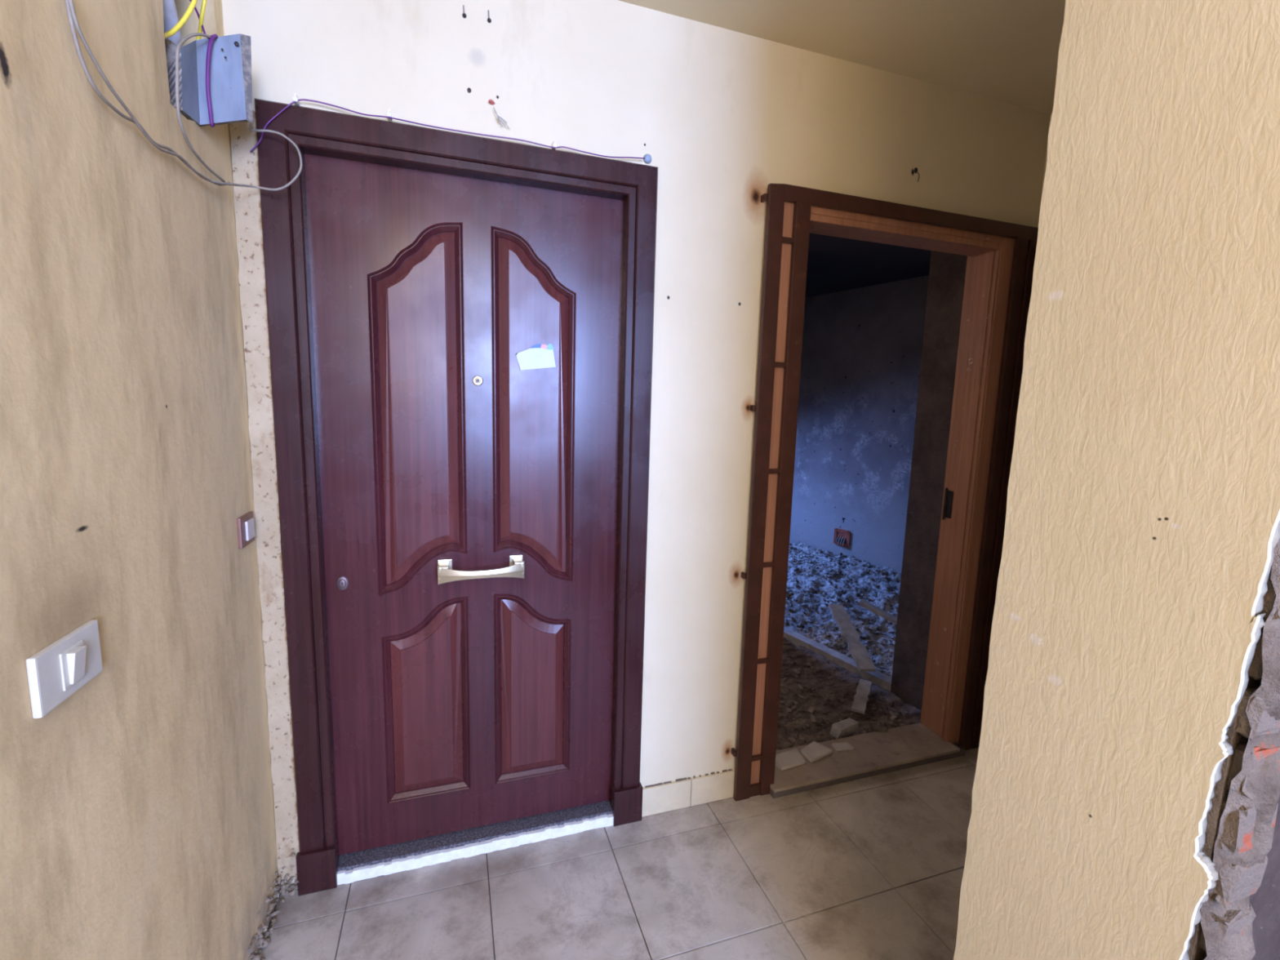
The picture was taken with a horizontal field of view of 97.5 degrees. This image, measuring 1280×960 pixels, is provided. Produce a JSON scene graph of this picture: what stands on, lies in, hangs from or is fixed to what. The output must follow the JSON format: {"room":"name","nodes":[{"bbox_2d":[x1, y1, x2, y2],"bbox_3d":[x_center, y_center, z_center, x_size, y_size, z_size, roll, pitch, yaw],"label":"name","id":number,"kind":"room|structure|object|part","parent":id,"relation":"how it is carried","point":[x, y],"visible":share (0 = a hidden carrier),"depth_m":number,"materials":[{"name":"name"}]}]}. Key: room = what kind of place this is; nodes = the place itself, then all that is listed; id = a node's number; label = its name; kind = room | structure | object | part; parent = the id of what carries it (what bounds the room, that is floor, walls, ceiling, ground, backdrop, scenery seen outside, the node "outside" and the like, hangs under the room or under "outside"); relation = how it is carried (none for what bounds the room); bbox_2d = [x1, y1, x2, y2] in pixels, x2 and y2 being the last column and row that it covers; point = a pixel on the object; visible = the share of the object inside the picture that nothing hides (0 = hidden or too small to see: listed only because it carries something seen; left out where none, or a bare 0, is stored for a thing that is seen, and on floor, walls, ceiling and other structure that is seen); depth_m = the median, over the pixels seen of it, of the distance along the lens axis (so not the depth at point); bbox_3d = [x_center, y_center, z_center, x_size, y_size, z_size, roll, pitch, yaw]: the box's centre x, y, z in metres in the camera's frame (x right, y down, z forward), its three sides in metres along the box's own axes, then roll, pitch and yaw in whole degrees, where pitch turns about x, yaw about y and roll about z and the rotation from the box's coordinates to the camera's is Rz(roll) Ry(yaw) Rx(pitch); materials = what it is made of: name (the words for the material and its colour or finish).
{"room":"apartment entrance hallway","nodes":[
{"label":"apartment entrance hallway","id":0,"kind":"room"},
{"bbox_2d":[0,0,279,959],"bbox_3d":[-0.155,0.335,-1.345,0.140,2.640,6.015,-1,8,-18],"label":"wall","id":1,"kind":"structure","parent":0,"point":[137,817],"depth_m":0.91,"materials":[{"name":"beige paint"}]},
{"bbox_2d":[26,619,102,718],"bbox_3d":[-0.777,0.254,0.770,0.022,0.080,0.134,-1,8,-18],"label":"light switch","id":2,"kind":"object","parent":1,"relation":"attached to","point":[57,671],"visible":1,"depth_m":0.75,"materials":[{"name":"white plastic"}]},
{"bbox_2d":[67,0,230,186],"bbox_3d":[-0.882,-0.667,1.057,0.005,0.132,0.593,-1,8,-18],"label":"cable","id":3,"kind":"object","parent":1,"relation":"attached to","point":[70,2],"visible":0.9,"depth_m":0.87,"materials":[{"name":"grey plastic"}]},
{"bbox_2d":[162,0,188,119],"bbox_3d":[-0.977,-0.948,1.127,0.067,0.297,0.342,-1,8,-21],"label":"conduit","id":4,"kind":"object","parent":1,"relation":"attached to","point":[171,19],"visible":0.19,"depth_m":1.16,"materials":[{"name":"white plastic"}]},
{"bbox_2d":[164,0,197,39],"bbox_3d":[-0.924,-0.929,1.105,0.041,0.178,0.106,3,8,7],"label":"cable","id":5,"kind":"object","parent":1,"relation":"attached to","point":[183,20],"visible":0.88,"depth_m":1.13,"materials":[{"name":"yellow plastic"}]},
{"bbox_2d":[64,0,302,191],"bbox_3d":[-0.873,-0.721,1.081,0.116,0.218,0.637,1,8,-5],"label":"cable","id":6,"kind":"object","parent":1,"relation":"attached to","point":[73,29],"visible":0.96,"depth_m":0.93,"materials":[{"name":"grey plastic"}]},
{"bbox_2d":[164,33,253,126],"bbox_3d":[-0.944,-0.873,1.210,0.182,0.218,0.063,-6,11,-45],"label":"junction box","id":7,"kind":"object","parent":1,"relation":"attached to","point":[230,73],"visible":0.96,"depth_m":1.21,"materials":[{"name":"paint"}]},
{"bbox_2d":[189,0,208,38],"bbox_3d":[-0.937,-0.986,1.194,0.059,0.098,0.011,3,8,14],"label":"cable","id":8,"kind":"object","parent":7,"relation":"attached to","point":[195,8],"visible":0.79,"depth_m":1.20,"materials":[{"name":"purple plastic"}]},
{"bbox_2d":[175,32,225,182],"bbox_3d":[-0.921,-0.805,1.189,0.033,0.260,0.234,-1,8,-18],"label":"cable","id":9,"kind":"object","parent":7,"relation":"attached to","point":[184,39],"visible":1,"depth_m":1.10,"materials":[{"name":"plastic"}]},
{"bbox_2d":[195,0,206,39],"bbox_3d":[-0.953,-0.972,1.192,0.089,0.172,0.048,-1,8,-18],"label":"cable","id":10,"kind":"object","parent":7,"relation":"attached to","point":[204,2],"visible":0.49,"depth_m":1.19,"materials":[{"name":"yellow plastic"}]},
{"bbox_2d":[205,33,217,127],"bbox_3d":[-0.917,-0.857,1.205,0.027,0.192,0.035,-1,8,-18],"label":"cable","id":11,"kind":"object","parent":7,"relation":"attached to","point":[213,37],"visible":1,"depth_m":1.19,"materials":[{"name":"purple plastic"}]},
{"bbox_2d":[236,511,254,549],"bbox_3d":[-1.007,0.127,1.441,0.015,0.078,0.098,-1,8,-18],"label":"bell push","id":12,"kind":"object","parent":1,"relation":"attached to","point":[245,523],"visible":1,"depth_m":1.42,"materials":[{"name":"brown plastic"}]},
{"bbox_2d":[260,743,978,959],"bbox_3d":[1.786,1.657,-0.427,4.320,0.121,6.155,-1,8,-18],"label":"floor","id":13,"kind":"structure","parent":0,"point":[872,868],"depth_m":1.71,"materials":[{"name":"tile"}]},
{"bbox_2d":[247,848,298,959],"bbox_3d":[-0.973,1.194,1.456,0.079,0.152,0.483,-1,8,-18],"label":"plaster","id":14,"kind":"object","parent":13,"relation":"on","point":[264,940],"visible":0.95,"depth_m":1.57,"materials":[{"name":"grey concrete"}]},
{"bbox_2d":[222,0,1050,890],"bbox_3d":[0.223,-0.106,1.996,2.988,2.640,0.140,-1,8,-18],"label":"wall","id":15,"kind":"structure","parent":0,"point":[722,115],"depth_m":1.84,"materials":[{"name":"beige paint"}]},
{"bbox_2d":[228,110,299,879],"bbox_3d":[-1.012,0.119,1.533,0.064,2.150,0.012,-1,8,-18],"label":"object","id":16,"kind":"structure","parent":15,"relation":"attached to","point":[246,200],"depth_m":1.51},
{"bbox_2d":[293,93,300,106],"bbox_3d":[-0.867,-0.960,1.417,0.010,0.019,0.026,-1,8,-18],"label":"clip","id":17,"kind":"object","parent":15,"relation":"attached to","point":[295,98],"visible":1,"depth_m":1.41,"materials":[{"name":"white plastic"}]},
{"bbox_2d":[386,108,392,120],"bbox_3d":[-0.662,-0.966,1.485,0.010,0.019,0.026,-1,8,-18],"label":"clip","id":18,"kind":"object","parent":15,"relation":"attached to","point":[388,114],"visible":1,"depth_m":1.48,"materials":[{"name":"white plastic"}]},
{"bbox_2d":[249,98,644,159],"bbox_3d":[-0.477,-0.895,1.549,1.034,0.147,0.004,-1,8,-18],"label":"cable","id":19,"kind":"object","parent":15,"relation":"attached to","point":[300,100],"visible":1,"depth_m":1.50,"materials":[{"name":"purple plastic"}]},
{"bbox_2d":[254,98,657,896],"bbox_3d":[-0.490,0.131,1.739,1.078,2.200,0.115,-1,8,-18],"label":"door","id":20,"kind":"structure","parent":15,"relation":"in","point":[464,528],"depth_m":1.71,"materials":[{"name":"brown wood"}]},
{"bbox_3d":[-0.874,0.304,1.650,0.032,0.043,0.008,-1,8,-18],"label":"keyhole plate","id":21,"kind":"part","parent":20,"relation":"part of","materials":[{"name":"silver metal"}]},
{"bbox_3d":[-0.651,-0.198,1.662,0.257,1.101,0.022,-1,8,-18],"label":"panel moulding","id":22,"kind":"part","parent":20,"relation":"part of","materials":[{"name":"brown wood"}]},
{"bbox_3d":[-0.650,-0.201,1.665,0.223,1.047,0.018,-1,8,-18],"label":"raised panel","id":23,"kind":"part","parent":20,"relation":"part of","materials":[{"name":"brown wood"}]},
{"bbox_3d":[-0.674,0.696,1.784,0.253,0.661,0.022,-1,8,-18],"label":"panel moulding","id":24,"kind":"part","parent":20,"relation":"part of","materials":[{"name":"brown wood"}]},
{"bbox_3d":[-0.672,0.696,1.787,0.214,0.617,0.018,-1,8,-18],"label":"raised panel","id":25,"kind":"part","parent":20,"relation":"part of","materials":[{"name":"brown wood"}]},
{"bbox_3d":[-0.483,0.286,1.720,0.256,0.057,0.032,-1,8,-18],"label":"handle","id":26,"kind":"part","parent":20,"relation":"part of","materials":[{"name":"silver metal"}]},
{"bbox_3d":[-0.363,0.691,1.890,0.214,0.617,0.018,-1,8,-18],"label":"raised panel","id":27,"kind":"part","parent":20,"relation":"part of","materials":[{"name":"brown wood"}]},
{"bbox_3d":[-0.360,0.691,1.889,0.253,0.661,0.022,-1,8,-18],"label":"panel moulding","id":28,"kind":"part","parent":20,"relation":"part of","materials":[{"name":"brown wood"}]},
{"bbox_3d":[-0.336,-0.206,1.770,0.223,1.047,0.018,-1,8,-18],"label":"raised panel","id":29,"kind":"part","parent":20,"relation":"part of","materials":[{"name":"brown wood"}]},
{"bbox_3d":[-0.333,-0.204,1.768,0.257,1.101,0.022,-1,8,-18],"label":"panel moulding","id":30,"kind":"part","parent":20,"relation":"part of","materials":[{"name":"brown wood"}]},
{"bbox_2d":[515,343,555,369],"bbox_3d":[-0.322,-0.381,1.736,0.124,0.085,0.004,-1,8,-18],"label":"paper note","id":31,"kind":"object","parent":20,"relation":"attached to","point":[539,356],"visible":1,"depth_m":1.74,"materials":[{"name":"white paper"}]},
{"bbox_2d":[462,4,466,17],"bbox_3d":[-0.474,-1.265,1.516,0.011,0.030,0.007,-1,8,-18],"label":"screw","id":32,"kind":"object","parent":15,"relation":"attached to","point":[464,15],"visible":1,"depth_m":1.51,"materials":[{"name":"black metal"}]},
{"bbox_2d":[337,800,613,884],"bbox_3d":[-0.522,1.196,1.891,0.878,0.046,0.108,-1,8,-18],"label":"door threshold","id":33,"kind":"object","parent":15,"relation":"attached to","point":[388,860],"depth_m":1.84,"materials":[{"name":"stone"}]},
{"bbox_2d":[487,9,491,22],"bbox_3d":[-0.412,-1.268,1.537,0.011,0.030,0.007,-1,8,-18],"label":"screw","id":34,"kind":"object","parent":15,"relation":"attached to","point":[489,20],"visible":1,"depth_m":1.53,"materials":[{"name":"black metal"}]},
{"bbox_2d":[488,99,510,128],"bbox_3d":[-0.395,-1.024,1.576,0.057,0.068,0.032,-1,8,-18],"label":"wire","id":35,"kind":"object","parent":15,"relation":"attached to","point":[491,101],"visible":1,"depth_m":1.56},
{"bbox_2d":[551,140,556,149],"bbox_3d":[-0.248,-0.968,1.624,0.010,0.019,0.026,-1,8,-18],"label":"clip","id":36,"kind":"object","parent":15,"relation":"attached to","point":[554,144],"visible":0.92,"depth_m":1.61,"materials":[{"name":"white plastic"}]},
{"bbox_2d":[643,154,651,164],"bbox_3d":[0.024,-0.985,1.720,0.027,0.027,0.013,-1,8,-18],"label":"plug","id":37,"kind":"object","parent":15,"relation":"attached to","point":[647,160],"visible":0.99,"depth_m":1.72,"materials":[{"name":"white plastic"}]},
{"bbox_2d":[641,768,734,817],"bbox_3d":[0.221,1.155,2.096,0.475,0.111,0.016,-1,8,-18],"label":"baseboard","id":38,"kind":"structure","parent":15,"relation":"attached to","point":[679,793],"depth_m":2.07,"materials":[{"name":"beige tile"}]},
{"bbox_2d":[769,723,964,798],"bbox_3d":[0.928,1.172,2.384,0.952,0.040,0.212,-1,8,-18],"label":"threshold","id":39,"kind":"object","parent":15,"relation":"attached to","point":[900,748],"depth_m":2.35,"materials":[{"name":"stone"}]},
{"bbox_2d":[775,741,853,770],"bbox_3d":[0.723,1.142,2.356,0.389,0.015,0.112,-2,8,-23],"label":"tiles","id":40,"kind":"object","parent":39,"relation":"on","point":[791,758],"depth_m":2.33,"materials":[{"name":"beige tile"}]},
{"bbox_2d":[730,183,1038,801],"bbox_3d":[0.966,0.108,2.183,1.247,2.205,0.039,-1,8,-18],"label":"door frame","id":41,"kind":"structure","parent":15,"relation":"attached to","point":[1025,237],"depth_m":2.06,"materials":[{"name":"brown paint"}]},
{"bbox_3d":[0.438,1.187,2.151,0.046,0.044,0.013,-1,8,-18],"label":"rail","id":42,"kind":"part","parent":41,"relation":"part of","materials":[{"name":"brown paint"}]},
{"bbox_3d":[0.416,0.119,1.989,0.062,2.205,0.018,-1,8,-18],"label":"post","id":43,"kind":"part","parent":41,"relation":"part of","materials":[{"name":"brown paint"}]},
{"bbox_3d":[0.516,0.140,2.025,0.057,2.160,0.018,-1,8,-18],"label":"post","id":44,"kind":"part","parent":41,"relation":"part of","materials":[{"name":"brown paint"}]},
{"bbox_3d":[1.033,-0.959,2.040,1.176,0.049,0.018,-1,8,-18],"label":"rail","id":45,"kind":"part","parent":41,"relation":"part of","materials":[{"name":"brown paint"}]},
{"bbox_3d":[1.465,0.123,2.342,0.055,2.160,0.018,-1,8,-18],"label":"post","id":46,"kind":"part","parent":41,"relation":"part of","materials":[{"name":"brown paint"}]},
{"bbox_3d":[1.529,0.122,2.363,0.060,2.160,0.018,-1,8,-18],"label":"post","id":47,"kind":"part","parent":41,"relation":"part of","materials":[{"name":"brown paint"}]},
{"bbox_2d":[617,0,1065,114],"bbox_3d":[1.890,-1.051,-0.911,4.340,0.100,6.115,-1,8,-18],"label":"ceiling","id":48,"kind":"structure","parent":0,"point":[1003,51],"depth_m":1.75,"materials":[{"name":"paint"}]},
{"bbox_2d":[789,275,928,572],"bbox_3d":[1.455,-0.325,4.830,0.100,2.420,2.796,-3,9,-33],"label":"wall","id":49,"kind":"structure","parent":0,"point":[862,348],"depth_m":4.35,"materials":[{"name":"paint"}]},
{"bbox_2d":[833,528,850,547],"bbox_3d":[1.620,0.466,4.524,0.037,0.134,0.148,-3,9,-33],"label":"socket","id":50,"kind":"object","parent":49,"relation":"attached to","point":[842,537],"visible":1,"depth_m":4.52,"materials":[{"name":"red plastic"}]},
{"bbox_2d":[804,233,931,297],"bbox_3d":[0.728,-1.508,4.031,3.800,0.100,3.745,-1,8,-18],"label":"ceiling","id":51,"kind":"structure","parent":0,"point":[834,264],"depth_m":3.58,"materials":[{"name":"grey paint"}]},
{"bbox_2d":[890,250,967,710],"bbox_3d":[1.469,-0.033,2.678,0.120,2.420,0.335,-1,8,-18],"label":"wall","id":52,"kind":"structure","parent":0,"point":[947,272],"depth_m":2.72,"materials":[{"name":"grey paint"}]},
{"bbox_2d":[783,626,891,691],"bbox_3d":[1.139,1.056,3.349,0.070,0.065,0.878,-3,9,-31],"label":"trim","id":53,"kind":"structure","parent":52,"relation":"attached to","point":[883,681],"depth_m":3.29,"materials":[{"name":"grey wood"}]},
{"bbox_2d":[1037,113,1052,227],"bbox_3d":[1.823,-0.032,1.770,0.100,2.640,1.315,-1,8,-18],"label":"wall","id":54,"kind":"structure","parent":0,"point":[1046,158],"depth_m":2.22,"materials":[{"name":"beige paint"}]},
{"bbox_2d":[953,0,1279,959],"bbox_3d":[0.693,0.073,0.765,0.114,2.640,0.333,-1,8,-18],"label":"wall","id":55,"kind":"structure","parent":0,"point":[1126,790],"depth_m":0.72,"materials":[{"name":"yellow paint"}]},
{"bbox_2d":[1248,795,1279,959],"bbox_3d":[1.982,0.042,1.255,2.630,2.640,0.014,-1,8,-18],"label":"wall","id":56,"kind":"structure","parent":0,"point":[1265,902],"depth_m":1.12,"materials":[{"name":"grey concrete"}]},
{"bbox_3d":[0.564,0.990,4.337,3.600,0.100,3.745,-1,8,-18],"label":"floor","id":57,"kind":"structure","parent":0,"visible":0},
{"bbox_2d":[784,541,901,677],"bbox_3d":[1.138,0.760,4.358,1.119,0.359,3.113,-3,9,-31],"label":"rubble heap","id":58,"kind":"object","parent":57,"relation":"on","point":[817,578],"visible":0.33,"depth_m":3.94,"materials":[{"name":"gravel"}]},
{"bbox_2d":[828,604,875,671],"bbox_3d":[1.214,0.898,3.242,0.104,0.189,0.519,1,8,-1],"label":"plank","id":59,"kind":"object","parent":58,"relation":"on","point":[860,655],"visible":1,"depth_m":3.21,"materials":[{"name":"wood"}]},
{"bbox_2d":[857,599,897,624],"bbox_3d":[1.484,0.817,3.482,0.241,0.099,0.077,7,9,33],"label":"plank","id":60,"kind":"object","parent":58,"relation":"on","point":[871,607],"visible":0.92,"depth_m":3.47,"materials":[{"name":"wood"}]},
{"bbox_2d":[776,637,921,751],"bbox_3d":[0.447,1.045,3.246,1.485,0.067,1.735,-1,8,-18],"label":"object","id":61,"kind":"structure","parent":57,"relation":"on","point":[816,693],"depth_m":2.84,"materials":[{"name":"brown soil"}]},
{"bbox_2d":[829,717,859,738],"bbox_3d":[0.925,1.125,2.547,0.132,0.050,0.061,-3,9,-33],"label":"brick piece","id":62,"kind":"object","parent":61,"relation":"on","point":[848,726],"visible":0.91,"depth_m":2.53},
{"bbox_3d":[1.125,1.092,2.845,0.068,0.015,0.335,6,9,27],"label":"cloth strip","id":63,"kind":"part","parent":61,"relation":"part of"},
{"bbox_2d":[869,722,888,732],"bbox_3d":[1.088,1.138,2.562,0.070,0.030,0.059,1,8,-1],"label":"brick piece","id":64,"kind":"object","parent":61,"relation":"on","point":[880,727],"visible":0.76,"depth_m":2.55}
]}

